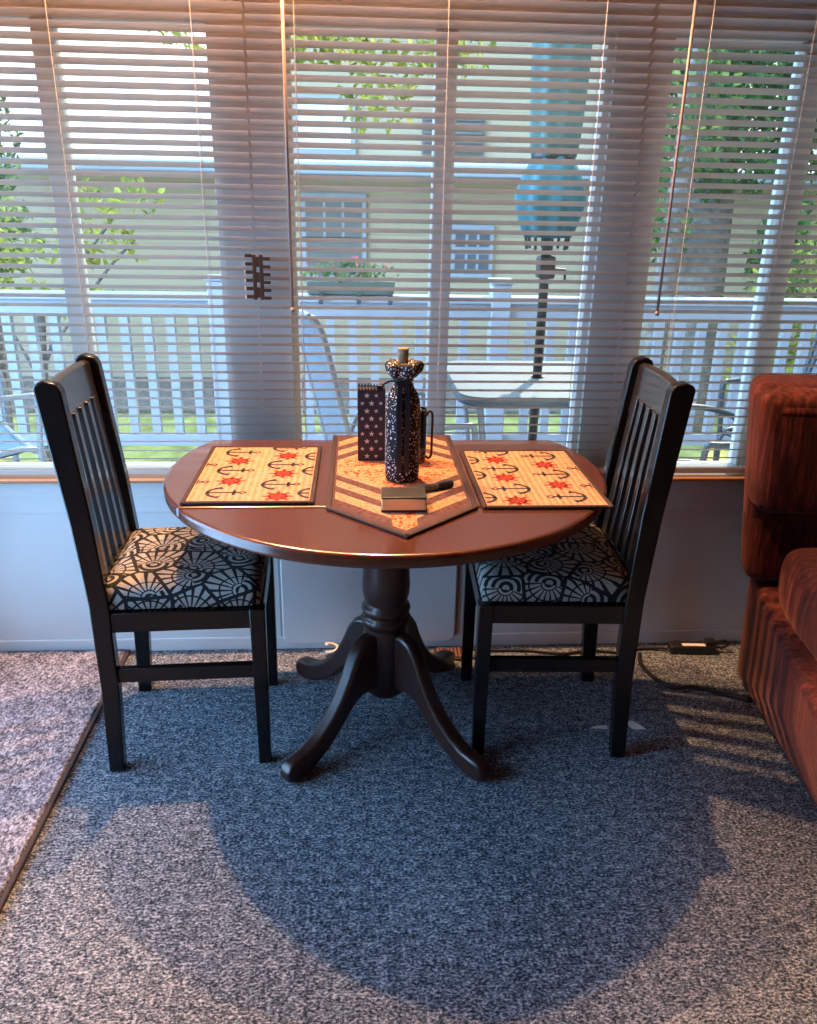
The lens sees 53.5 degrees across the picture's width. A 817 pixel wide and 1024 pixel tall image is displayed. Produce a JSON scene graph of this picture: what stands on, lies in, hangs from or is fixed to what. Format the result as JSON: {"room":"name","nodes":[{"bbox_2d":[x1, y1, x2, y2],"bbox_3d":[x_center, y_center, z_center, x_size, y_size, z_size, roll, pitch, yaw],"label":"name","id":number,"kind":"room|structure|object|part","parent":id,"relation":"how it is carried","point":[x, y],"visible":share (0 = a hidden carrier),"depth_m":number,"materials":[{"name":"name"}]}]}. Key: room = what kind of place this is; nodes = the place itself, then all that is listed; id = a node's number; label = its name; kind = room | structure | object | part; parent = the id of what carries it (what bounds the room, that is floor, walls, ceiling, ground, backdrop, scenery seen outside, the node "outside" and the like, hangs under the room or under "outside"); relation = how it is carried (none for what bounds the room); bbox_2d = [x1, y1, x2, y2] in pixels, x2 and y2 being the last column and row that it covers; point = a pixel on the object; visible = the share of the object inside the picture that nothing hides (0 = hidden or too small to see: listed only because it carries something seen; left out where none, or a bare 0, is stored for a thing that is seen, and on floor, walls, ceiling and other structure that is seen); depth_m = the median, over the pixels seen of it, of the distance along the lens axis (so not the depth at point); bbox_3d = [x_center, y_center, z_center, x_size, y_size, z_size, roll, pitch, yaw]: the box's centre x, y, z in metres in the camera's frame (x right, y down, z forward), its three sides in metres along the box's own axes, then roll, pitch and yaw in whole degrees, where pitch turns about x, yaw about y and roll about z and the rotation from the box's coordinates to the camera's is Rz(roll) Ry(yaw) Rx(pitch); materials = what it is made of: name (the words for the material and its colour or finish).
{"room":"dining room","nodes":[
{"label":"dining room","id":0,"kind":"room"},
{"bbox_2d":[0,641,816,1023],"bbox_3d":[0.498,1.321,0.562,3.890,0.100,4.837,0,21,-4],"label":"floor","id":1,"kind":"structure","parent":0,"point":[673,879],"depth_m":1.80,"materials":[{"name":"carpet"}]},
{"bbox_2d":[0,649,129,912],"bbox_3d":[-1.040,1.269,0.463,0.567,0.014,4.575,0,21,-4],"label":"area rug","id":2,"kind":"object","parent":1,"relation":"on","point":[51,702],"visible":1,"depth_m":2.19,"materials":[{"name":"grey carpet"}]},
{"bbox_2d":[33,352,277,771],"bbox_3d":[-0.597,0.122,2.090,0.467,1.002,0.400,-1,21,-6],"label":"dining chair","id":3,"kind":"object","parent":1,"relation":"on","point":[140,581],"visible":0.94,"depth_m":1.97,"materials":[{"name":"black paint"}]},
{"bbox_3d":[-0.792,-0.267,1.918,0.044,0.142,0.296,-1,21,-6],"label":"crest rail","id":4,"kind":"part","parent":3,"relation":"part of","materials":[{"name":"black wood"}]},
{"bbox_3d":[-0.760,0.186,1.914,0.105,1.002,0.058,-1,21,-6],"label":"leg","id":5,"kind":"part","parent":3,"relation":"part of","materials":[{"name":"black paint"}]},
{"bbox_3d":[-0.795,0.065,2.229,0.105,1.002,0.058,-1,21,-6],"label":"leg","id":6,"kind":"part","parent":3,"relation":"part of","materials":[{"name":"black paint"}]},
{"bbox_3d":[-0.751,0.121,2.073,0.020,0.040,0.326,-1,21,-6],"label":"rail","id":7,"kind":"part","parent":3,"relation":"part of","materials":[{"name":"black paint"}]},
{"bbox_2d":[106,527,267,609],"bbox_3d":[-0.557,0.130,2.098,0.367,0.080,0.376,-1,21,-6],"label":"seat cushion","id":8,"kind":"object","parent":3,"relation":"on","point":[164,568],"depth_m":1.96,"materials":[{"name":"fabric"}]},
{"bbox_3d":[-0.568,0.193,2.121,0.393,0.052,0.386,-1,21,-6],"label":"seat frame","id":9,"kind":"part","parent":3,"relation":"part of","materials":[{"name":"black paint"}]},
{"bbox_3d":[-0.370,0.439,2.043,0.038,0.452,0.038,-1,21,-6],"label":"leg","id":10,"kind":"part","parent":3,"relation":"part of","materials":[{"name":"black paint"}]},
{"bbox_3d":[-0.408,0.309,2.379,0.038,0.452,0.038,-1,21,-6],"label":"leg","id":11,"kind":"part","parent":3,"relation":"part of","materials":[{"name":"black paint"}]},
{"bbox_2d":[325,642,337,653],"bbox_3d":[-0.245,0.439,2.597,0.046,0.055,0.036,0,21,-4],"label":"cable coil","id":12,"kind":"object","parent":1,"relation":"on","point":[329,651],"visible":0.77,"depth_m":2.59,"materials":[{"name":"white plastic"}]},
{"bbox_2d":[163,440,606,782],"bbox_3d":[-0.053,0.281,2.054,1.076,0.750,0.846,0,21,-4],"label":"pedestal table","id":13,"kind":"object","parent":1,"relation":"on","point":[382,653],"visible":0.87,"depth_m":1.96,"materials":[{"name":"brown wood"}]},
{"bbox_2d":[179,446,321,504],"bbox_3d":[-0.364,-0.096,1.961,0.290,0.008,0.432,0,21,-4],"label":"placemat","id":14,"kind":"object","parent":13,"relation":"on","point":[228,475],"visible":1,"depth_m":1.92,"materials":[{"name":"beige fabric"}]},
{"bbox_3d":[-0.200,0.500,2.097,0.042,0.304,0.330,18,27,38],"label":"leg","id":15,"kind":"part","parent":13,"relation":"part of","materials":[{"name":"brown wood"}]},
{"bbox_3d":[-0.215,0.395,2.370,0.330,0.304,0.042,19,27,39],"label":"leg","id":16,"kind":"part","parent":13,"relation":"part of","materials":[{"name":"brown wood"}]},
{"bbox_2d":[326,435,477,538],"bbox_3d":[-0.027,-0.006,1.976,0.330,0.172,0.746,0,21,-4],"label":"table runner","id":17,"kind":"object","parent":13,"relation":"on","point":[354,486],"visible":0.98,"depth_m":1.87,"materials":[{"name":"beige fabric"}]},
{"bbox_2d":[358,383,385,460],"bbox_3d":[-0.094,-0.228,2.053,0.069,0.189,0.052,0,21,-4],"label":"gift bag","id":18,"kind":"object","parent":17,"relation":"on","point":[371,403],"visible":0.94,"depth_m":2.03,"materials":[{"name":"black paper"}]},
{"bbox_2d":[377,347,424,482],"bbox_3d":[-0.017,-0.225,1.879,0.090,0.310,0.101,9,22,19],"label":"bottle","id":19,"kind":"object","parent":17,"relation":"on","point":[403,412],"visible":1,"depth_m":1.85,"materials":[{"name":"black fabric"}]},
{"bbox_2d":[381,487,426,511],"bbox_3d":[-0.011,-0.027,1.750,0.097,0.033,0.068,0,21,-3],"label":"box","id":20,"kind":"object","parent":17,"relation":"on","point":[393,499],"visible":1,"depth_m":1.72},
{"bbox_2d":[381,499,425,509],"bbox_3d":[-0.011,-0.027,1.750,0.095,0.026,0.066,0,21,-3],"label":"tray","id":21,"kind":"object","parent":20,"relation":"on","point":[386,504],"depth_m":1.72,"materials":[{"name":"brown wood"}]},
{"bbox_3d":[-0.011,-0.041,1.745,0.097,0.004,0.068,0,21,-3],"label":"lid","id":22,"kind":"part","parent":20,"relation":"part of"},
{"bbox_2d":[419,406,433,463],"bbox_3d":[0.018,-0.193,2.039,0.069,0.138,0.060,-16,27,-38],"label":"glass mug","id":23,"kind":"object","parent":17,"relation":"on","point":[424,413],"visible":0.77,"depth_m":2.03,"materials":[{"name":"clear glass"}]},
{"bbox_3d":[0.052,-0.194,2.039,0.022,0.128,0.006,0,21,-4],"label":"handle","id":24,"kind":"part","parent":23,"relation":"part of","materials":[{"name":"clear glass"}]},
{"bbox_2d":[415,480,453,490],"bbox_3d":[0.051,-0.057,1.853,0.116,0.017,0.017,-11,24,-29],"label":"handle","id":25,"kind":"object","parent":17,"relation":"on","point":[449,483],"visible":0.75,"depth_m":1.86,"materials":[{"name":"black plastic"}]},
{"bbox_3d":[0.046,0.387,2.403,0.042,0.304,0.330,14,24,30],"label":"leg","id":26,"kind":"part","parent":13,"relation":"part of","materials":[{"name":"brown wood"}]},
{"bbox_3d":[0.082,0.501,2.108,0.330,0.304,0.042,20,28,41],"label":"leg","id":27,"kind":"part","parent":13,"relation":"part of","materials":[{"name":"brown wood"}]},
{"bbox_2d":[460,450,613,509],"bbox_3d":[0.294,-0.086,1.968,0.290,0.008,0.432,0,21,-4],"label":"placemat","id":28,"kind":"object","parent":13,"relation":"on","point":[501,479],"visible":1,"depth_m":1.93,"materials":[{"name":"beige fabric"}]},
{"bbox_2d":[434,647,460,660],"bbox_3d":[0.129,0.459,2.625,0.090,0.012,0.070,0,21,-4],"label":"floor vent","id":29,"kind":"object","parent":1,"relation":"in","point":[457,651],"visible":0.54,"depth_m":2.63,"materials":[{"name":"gold metal"}]},
{"bbox_2d":[459,646,667,654],"bbox_3d":[0.510,0.453,2.655,0.688,0.013,0.044,1,21,-1],"label":"cable","id":30,"kind":"object","parent":1,"relation":"on","point":[638,648],"visible":0.66,"depth_m":2.65,"materials":[{"name":"black plastic"}]},
{"bbox_2d":[461,356,695,756],"bbox_3d":[0.403,0.114,2.159,0.467,1.002,0.400,1,21,-1],"label":"dining chair","id":31,"kind":"object","parent":1,"relation":"on","point":[600,573],"visible":0.91,"depth_m":2.03,"materials":[{"name":"black paint"}]},
{"bbox_3d":[0.181,0.303,2.421,0.038,0.452,0.038,1,21,-1],"label":"leg","id":32,"kind":"part","parent":31,"relation":"part of","materials":[{"name":"black paint"}]},
{"bbox_3d":[0.187,0.433,2.084,0.038,0.452,0.038,1,21,-1],"label":"leg","id":33,"kind":"part","parent":31,"relation":"part of","materials":[{"name":"black paint"}]},
{"bbox_3d":[0.371,0.185,2.186,0.393,0.052,0.386,1,21,-1],"label":"seat frame","id":34,"kind":"part","parent":31,"relation":"part of","materials":[{"name":"black paint"}]},
{"bbox_2d":[474,524,627,601],"bbox_3d":[0.363,0.123,2.161,0.367,0.080,0.376,1,21,-1],"label":"seat cushion","id":35,"kind":"object","parent":31,"relation":"on","point":[589,565],"depth_m":2.00,"materials":[{"name":"fabric"}]},
{"bbox_3d":[0.558,0.112,2.160,0.020,0.040,0.326,1,21,-1],"label":"rail","id":36,"kind":"part","parent":31,"relation":"part of","materials":[{"name":"black paint"}]},
{"bbox_3d":[0.581,0.054,2.321,0.105,1.002,0.058,1,21,-1],"label":"leg","id":37,"kind":"part","parent":31,"relation":"part of","materials":[{"name":"black paint"}]},
{"bbox_3d":[0.587,0.177,2.004,0.105,1.002,0.058,1,21,-1],"label":"leg","id":38,"kind":"part","parent":31,"relation":"part of","materials":[{"name":"black paint"}]},
{"bbox_3d":[0.613,-0.277,2.012,0.044,0.142,0.296,1,21,-1],"label":"crest rail","id":39,"kind":"part","parent":31,"relation":"part of","materials":[{"name":"black wood"}]},
{"bbox_2d":[590,725,607,728],"bbox_3d":[0.534,0.605,2.279,0.052,0.002,0.016,0,21,-4],"label":"paper scrap","id":40,"kind":"object","parent":1,"relation":"on","point":[600,726],"visible":1,"depth_m":2.28,"materials":[{"name":"white paper"}]},
{"bbox_2d":[628,721,645,728],"bbox_3d":[0.642,0.603,2.289,0.036,0.002,0.048,-6,22,-19],"label":"paper scrap","id":41,"kind":"object","parent":1,"relation":"on","point":[632,724],"visible":0.88,"depth_m":2.29,"materials":[{"name":"white paper"}]},
{"bbox_2d":[638,653,750,702],"bbox_3d":[0.847,0.525,2.490,0.376,0.013,0.114,20,28,40],"label":"cable","id":42,"kind":"object","parent":1,"relation":"on","point":[683,687],"visible":1,"depth_m":2.46,"materials":[{"name":"black plastic"}]},
{"bbox_2d":[667,638,728,653],"bbox_3d":[0.957,0.435,2.674,0.197,0.048,0.059,1,21,0],"label":"power strip","id":43,"kind":"object","parent":1,"relation":"on","point":[708,646],"visible":1,"depth_m":2.65,"materials":[{"name":"black plastic"}]},
{"bbox_2d":[737,373,816,805],"bbox_3d":[1.514,0.243,1.958,1.302,0.943,1.034,2,21,2],"label":"sofa","id":44,"kind":"object","parent":1,"relation":"on","point":[777,665],"visible":1,"depth_m":2.14,"materials":[{"name":"orange fabric"}]},
{"bbox_3d":[1.536,-0.078,2.280,1.230,0.573,0.202,2,21,2],"label":"backrest","id":45,"kind":"part","parent":44,"relation":"part of","materials":[{"name":"orange fabric"}]},
{"bbox_2d":[741,510,816,580],"bbox_3d":[1.530,0.103,2.277,1.169,0.205,0.104,2,21,2],"label":"cushion","id":46,"kind":"object","parent":44,"relation":"on","point":[767,537],"depth_m":2.25,"materials":[{"name":"red fabric"}]},
{"bbox_2d":[748,389,816,513],"bbox_3d":[1.534,-0.148,2.165,1.228,0.325,0.135,2,21,2],"label":"cushion","id":47,"kind":"object","parent":44,"relation":"on","point":[782,444],"depth_m":2.14,"materials":[{"name":"red fabric"}]},
{"bbox_3d":[1.075,0.286,1.905,0.240,0.205,0.745,2,21,2],"label":"armrest","id":48,"kind":"part","parent":44,"relation":"part of","materials":[{"name":"orange fabric"}]},
{"bbox_2d":[0,0,816,639],"bbox_3d":[0.379,-0.802,2.284,3.850,2.620,0.110,0,21,-4],"label":"wall","id":49,"kind":"structure","parent":0,"point":[698,580],"depth_m":2.39,"materials":[{"name":"paint"}]},
{"bbox_2d":[0,15,235,466],"bbox_3d":[-0.945,-0.690,2.241,0.881,1.203,0.067,0,21,-4],"label":"window","id":50,"kind":"structure","parent":49,"relation":"in","point":[73,329],"depth_m":2.18,"materials":[{"name":"white plastic"}]},
{"bbox_3d":[-0.945,-0.691,2.246,0.845,1.170,0.004,0,21,-4],"label":"glass pane","id":51,"kind":"part","parent":50,"relation":"part of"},
{"bbox_2d":[0,0,262,474],"bbox_3d":[-0.916,-0.806,2.117,1.004,1.487,0.036,0,21,-4],"label":"mini blind","id":52,"kind":"object","parent":50,"relation":"attached to","point":[190,4],"visible":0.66,"depth_m":2.09,"materials":[{"name":"white plastic"}]},
{"bbox_3d":[-0.881,-0.795,2.124,0.002,1.440,0.032,0,21,-4],"label":"ladder cord","id":53,"kind":"part","parent":52,"relation":"part of","materials":[{"name":"white fabric"}]},
{"bbox_3d":[-0.929,-0.121,2.381,1.004,0.018,0.026,0,21,-4],"label":"rail","id":54,"kind":"part","parent":52,"relation":"part of","materials":[{"name":"white metal"}]},
{"bbox_3d":[-0.539,-0.797,2.145,0.002,1.440,0.032,0,21,-4],"label":"ladder cord","id":55,"kind":"part","parent":52,"relation":"part of","materials":[{"name":"white fabric"}]},
{"bbox_2d":[278,559,459,643],"bbox_3d":[-0.123,0.193,2.570,0.575,0.515,0.012,0,21,-4],"label":"wall panel","id":56,"kind":"object","parent":49,"relation":"attached to","point":[318,603],"visible":0.48,"depth_m":2.60,"materials":[{"name":"white paint"}]},
{"bbox_2d":[0,629,741,650],"bbox_3d":[0.360,0.421,2.691,3.650,0.045,0.008,0,21,-4],"label":"baseboard","id":57,"kind":"structure","parent":49,"relation":"attached to","point":[653,636],"depth_m":2.65,"materials":[{"name":"paint"}]},
{"bbox_2d":[0,481,744,512],"bbox_3d":[0.369,-0.054,2.504,3.650,0.105,0.016,0,21,-4],"label":"window sill","id":58,"kind":"structure","parent":49,"relation":"attached to","point":[148,497],"depth_m":2.44,"materials":[{"name":"paint"}]},
{"bbox_2d":[0,473,744,483],"bbox_3d":[0.368,-0.120,2.513,3.650,0.013,0.138,0,21,-4],"label":"trim","id":59,"kind":"structure","parent":49,"relation":"attached to","point":[678,477],"depth_m":2.39,"materials":[{"name":"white wood"}]},
{"bbox_2d":[285,23,615,451],"bbox_3d":[0.097,-0.696,2.306,0.858,1.203,0.067,0,21,-4],"label":"window","id":60,"kind":"structure","parent":49,"relation":"in","point":[431,294],"depth_m":2.26,"materials":[{"name":"white plastic"}]},
{"bbox_2d":[244,0,656,472],"bbox_3d":[0.101,-0.809,2.174,1.022,1.487,0.051,0,21,-4],"label":"mini blind","id":61,"kind":"object","parent":60,"relation":"attached to","point":[281,7],"visible":0.84,"depth_m":2.13,"materials":[{"name":"plastic"}]},
{"bbox_2d":[243,254,271,299],"bbox_3d":[-0.408,-0.634,2.187,0.070,0.119,0.007,0,21,-4],"label":"metal clip","id":62,"kind":"object","parent":61,"relation":"attached to","point":[256,261],"visible":1,"depth_m":2.18,"materials":[{"name":"black metal"}]},
{"bbox_3d":[-0.290,-0.799,2.161,0.002,1.440,0.032,0,21,-4],"label":"ladder cord","id":63,"kind":"part","parent":61,"relation":"part of","materials":[{"name":"white fabric"}]},
{"bbox_3d":[0.091,-0.801,2.184,0.002,1.440,0.032,0,21,-4],"label":"ladder cord","id":64,"kind":"part","parent":61,"relation":"part of","materials":[{"name":"white fabric"}]},
{"bbox_3d":[0.487,-0.803,2.209,0.002,1.440,0.032,0,21,-4],"label":"ladder cord","id":65,"kind":"part","parent":61,"relation":"part of","materials":[{"name":"white fabric"}]},
{"bbox_3d":[0.088,-0.126,2.445,1.022,0.018,0.026,0,21,-4],"label":"rail","id":66,"kind":"part","parent":61,"relation":"part of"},
{"bbox_2d":[635,36,816,465],"bbox_3d":[1.249,-0.703,2.378,1.163,1.203,0.067,0,21,-4],"label":"window","id":67,"kind":"structure","parent":49,"relation":"in","point":[744,378],"depth_m":2.33,"materials":[{"name":"white plastic"}]},
{"bbox_2d":[609,0,816,472],"bbox_3d":[1.387,-0.816,2.254,1.540,1.487,0.051,0,21,-4],"label":"mini blind","id":68,"kind":"object","parent":67,"relation":"attached to","point":[694,20],"visible":0.83,"depth_m":2.19,"materials":[{"name":"plastic"}]},
{"bbox_3d":[0.758,-0.805,2.226,0.002,1.440,0.032,0,21,-4],"label":"ladder cord","id":69,"kind":"part","parent":68,"relation":"part of","materials":[{"name":"white fabric"}]},
{"bbox_3d":[1.374,-0.134,2.525,1.540,0.018,0.026,0,21,-4],"label":"rail","id":70,"kind":"part","parent":68,"relation":"part of","materials":[{"name":"white metal"}]},
{"bbox_3d":[1.028,-0.806,2.243,0.002,1.440,0.032,0,21,-4],"label":"ladder cord","id":71,"kind":"part","parent":68,"relation":"part of","materials":[{"name":"white fabric"}]},
{"label":"outside","id":72,"kind":"structure","parent":0,"visible":0},
{"bbox_3d":[0.268,0.082,3.740,11.000,0.040,1.954,0,21,-4],"label":"deck","id":73,"kind":"object","parent":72,"visible":0},
{"bbox_2d":[0,372,48,461],"bbox_3d":[-1.921,-0.392,3.365,0.635,1.045,0.587,-15,26,-36],"label":"patio chair","id":74,"kind":"object","parent":73,"relation":"on","point":[3,428],"visible":0.54,"depth_m":3.42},
{"bbox_3d":[-2.043,-0.296,3.665,0.495,0.646,0.055,-15,26,-36],"label":"arm","id":75,"kind":"part","parent":74,"relation":"part of"},
{"bbox_3d":[-2.075,-0.466,3.548,0.630,1.042,0.026,-15,26,-36],"label":"frame","id":76,"kind":"part","parent":74,"relation":"part of","materials":[{"name":"plastic"}]},
{"bbox_3d":[-1.764,-0.320,3.184,0.630,1.042,0.026,-15,26,-36],"label":"frame","id":77,"kind":"part","parent":74,"relation":"part of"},
{"bbox_2d":[299,309,477,439],"bbox_3d":[-0.125,-0.281,3.162,0.635,1.045,0.587,-6,22,-18],"label":"patio chair","id":78,"kind":"object","parent":73,"relation":"on","point":[308,358],"visible":0.2,"depth_m":2.96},
{"bbox_3d":[-0.202,-0.368,3.384,0.630,1.042,0.026,-6,22,-18],"label":"frame","id":79,"kind":"part","parent":78,"relation":"part of","materials":[{"name":"white metal"}]},
{"bbox_3d":[-0.043,-0.195,2.942,0.630,1.042,0.026,-6,22,-18],"label":"frame","id":80,"kind":"part","parent":78,"relation":"part of","materials":[{"name":"white metal"}]},
{"bbox_3d":[-0.155,-0.193,3.487,0.495,0.646,0.055,-6,22,-18],"label":"arm","id":81,"kind":"part","parent":78,"relation":"part of"},
{"bbox_3d":[0.013,-0.009,3.017,0.495,0.646,0.055,-6,22,-18],"label":"arm","id":82,"kind":"part","parent":78,"relation":"part of"},
{"bbox_2d":[0,274,816,445],"bbox_3d":[0.225,-0.725,4.353,10.600,1.025,0.124,0,21,-4],"label":"deck railing","id":83,"kind":"object","parent":73,"relation":"on","point":[214,282],"visible":0.26,"depth_m":4.25,"materials":[{"name":"white wood"}]},
{"bbox_3d":[-0.973,-0.706,4.282,0.100,1.000,0.100,0,21,-4],"label":"post","id":84,"kind":"part","parent":83,"relation":"part of","materials":[{"name":"white wood"}]},
{"bbox_2d":[300,256,398,304],"bbox_3d":[-0.298,-1.184,4.123,0.501,0.235,0.221,0,21,-4],"label":"flower box","id":85,"kind":"object","parent":83,"relation":"on","point":[352,264],"visible":0.6,"depth_m":4.09,"materials":[{"name":"green wood"}]},
{"bbox_3d":[0.219,-0.403,4.476,10.600,0.065,0.040,0,21,-4],"label":"rail","id":86,"kind":"part","parent":83,"relation":"part of","materials":[{"name":"white wood"}]},
{"bbox_3d":[0.231,-1.069,4.220,10.600,0.113,0.090,0,21,-4],"label":"rail","id":87,"kind":"part","parent":83,"relation":"part of","materials":[{"name":"white wood"}]},
{"bbox_3d":[0.469,-0.715,4.372,0.100,1.000,0.100,0,21,-4],"label":"post","id":88,"kind":"part","parent":83,"relation":"part of","materials":[{"name":"white wood"}]},
{"bbox_2d":[447,360,573,439],"bbox_3d":[0.537,-0.221,3.493,0.748,0.724,0.748,0,21,-4],"label":"patio table","id":89,"kind":"object","parent":73,"relation":"on","point":[452,368],"visible":0.2,"depth_m":3.22,"materials":[{"name":"white plastic"}]},
{"bbox_3d":[0.242,-0.307,3.740,0.114,0.698,0.026,18,27,38],"label":"leg","id":90,"kind":"part","parent":89,"relation":"part of","materials":[{"name":"white metal"}]},
{"bbox_3d":[0.276,-0.107,3.222,0.026,0.698,0.114,18,27,38],"label":"leg","id":91,"kind":"part","parent":89,"relation":"part of","materials":[{"name":"white metal"}]},
{"bbox_2d":[514,43,591,439],"bbox_3d":[0.541,-1.018,3.186,0.440,2.420,0.440,0,21,-4],"label":"patio umbrella","id":92,"kind":"object","parent":73,"relation":"on","point":[532,420],"visible":0.45,"depth_m":3.00,"materials":[{"name":"teal fabric"}]},
{"bbox_3d":[0.598,-0.935,3.204,0.055,0.056,0.013,4,21,7],"label":"crank handle","id":93,"kind":"part","parent":92,"relation":"part of","materials":[{"name":"brown metal"}]},
{"bbox_2d":[678,350,816,460],"bbox_3d":[1.334,-0.214,3.059,0.635,1.045,0.587,3,21,4],"label":"patio chair","id":94,"kind":"object","parent":73,"relation":"on","point":[717,445],"visible":0.07,"depth_m":3.15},
{"bbox_3d":[1.291,-0.126,3.382,0.495,0.646,0.055,3,21,4],"label":"arm","id":95,"kind":"part","parent":94,"relation":"part of"},
{"bbox_3d":[1.249,0.064,2.888,0.495,0.646,0.055,3,21,4],"label":"arm","id":96,"kind":"part","parent":94,"relation":"part of"},
{"bbox_2d":[713,332,816,460],"bbox_3d":[1.849,-0.448,3.690,0.635,1.045,0.587,-8,23,-22],"label":"patio chair","id":97,"kind":"object","parent":73,"relation":"on","point":[716,453],"visible":0.14,"depth_m":3.84,"materials":[{"name":"grey metal"}]},
{"bbox_3d":[1.685,-0.343,3.966,0.495,0.646,0.055,-8,23,-22],"label":"arm","id":98,"kind":"part","parent":97,"relation":"part of"},
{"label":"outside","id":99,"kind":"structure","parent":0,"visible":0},
{"bbox_2d":[9,376,727,413],"bbox_3d":[-0.059,-1.283,8.844,14.000,0.030,1.600,0,21,-4],"label":"garden path","id":100,"kind":"structure","parent":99,"point":[27,384],"depth_m":8.56,"materials":[{"name":"grey concrete"}]},
{"bbox_2d":[146,31,495,133],"bbox_3d":[-2.353,-2.502,6.224,6.078,4.112,1.267,6,22,12],"label":"tree","id":101,"kind":"object","parent":100,"relation":"on","point":[321,38],"visible":0.16,"depth_m":5.54,"materials":[{"name":"green plant"}]},
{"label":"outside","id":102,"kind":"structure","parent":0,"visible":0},
{"bbox_2d":[0,413,728,461],"bbox_3d":[-1.133,-4.646,17.710,44.000,0.100,31.540,0,21,-4],"label":"lawn","id":103,"kind":"structure","parent":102,"point":[190,420],"depth_m":7.39,"materials":[{"name":"green plant"}]},
{"bbox_2d":[0,88,37,426],"bbox_3d":[-3.780,-2.123,6.443,1.830,3.209,1.283,9,22,19],"label":"tree","id":104,"kind":"object","parent":103,"relation":"on","point":[3,366],"visible":0.34,"depth_m":6.38,"materials":[{"name":"green plant"}]},
{"bbox_2d":[0,176,164,461],"bbox_3d":[-2.181,-0.952,4.950,1.554,2.141,0.715,0,21,-4],"label":"shrub","id":105,"kind":"object","parent":103,"relation":"on","point":[40,319],"visible":0.33,"depth_m":4.73,"materials":[{"name":"green plant"}]},
{"bbox_2d":[0,35,816,379],"bbox_3d":[-0.212,-4.880,10.957,14.400,5.220,5.780,0,21,-4],"label":"house","id":106,"kind":"structure","parent":103,"relation":"on","point":[157,262],"depth_m":8.95,"materials":[{"name":"beige"}]},
{"bbox_3d":[-0.878,-4.040,8.463,0.550,0.460,0.008,0,21,-4],"label":"pane","id":107,"kind":"part","parent":106,"relation":"part of","materials":[{"name":"white glass"}]},
{"bbox_3d":[-0.817,-3.212,8.851,0.610,0.400,0.008,0,21,-4],"label":"pane","id":108,"kind":"part","parent":106,"relation":"part of","materials":[{"name":"grey glass"}]},
{"bbox_3d":[-0.824,-2.816,9.004,0.610,0.350,0.008,0,21,-4],"label":"pane","id":109,"kind":"part","parent":106,"relation":"part of","materials":[{"name":"grey glass"}]},
{"bbox_3d":[0.707,-2.792,9.112,0.380,0.200,0.008,0,21,-4],"label":"pane","id":110,"kind":"part","parent":106,"relation":"part of","materials":[{"name":"glass"}]},
{"bbox_3d":[0.712,-3.044,9.015,0.380,0.180,0.008,0,21,-4],"label":"pane","id":111,"kind":"part","parent":106,"relation":"part of","materials":[{"name":"glass"}]},
{"bbox_2d":[642,48,742,368],"bbox_3d":[1.709,-1.779,5.249,0.620,3.603,0.583,0,21,-4],"label":"tree","id":112,"kind":"object","parent":103,"relation":"on","point":[696,61],"visible":0.28,"depth_m":5.08,"materials":[{"name":"green plant"}]},
{"bbox_2d":[649,48,816,431],"bbox_3d":[2.550,-2.524,6.380,2.854,4.220,1.283,0,21,-4],"label":"tree","id":113,"kind":"object","parent":103,"relation":"on","point":[688,334],"visible":0.16,"depth_m":6.51,"materials":[{"name":"green plant"}]},
{"bbox_2d":[723,240,816,395],"bbox_3d":[2.936,-1.158,6.082,1.143,1.886,0.848,0,21,-4],"label":"shrub","id":114,"kind":"object","parent":103,"relation":"on","point":[814,280],"visible":0.09,"depth_m":5.97,"materials":[{"name":"green plant"}]},
{"bbox_2d":[748,96,816,361],"bbox_3d":[4.414,-3.214,7.801,2.452,4.538,1.112,0,21,-4],"label":"tree","id":115,"kind":"object","parent":103,"relation":"on","point":[807,222],"visible":0.04,"depth_m":7.99,"materials":[{"name":"green plant"}]}
]}

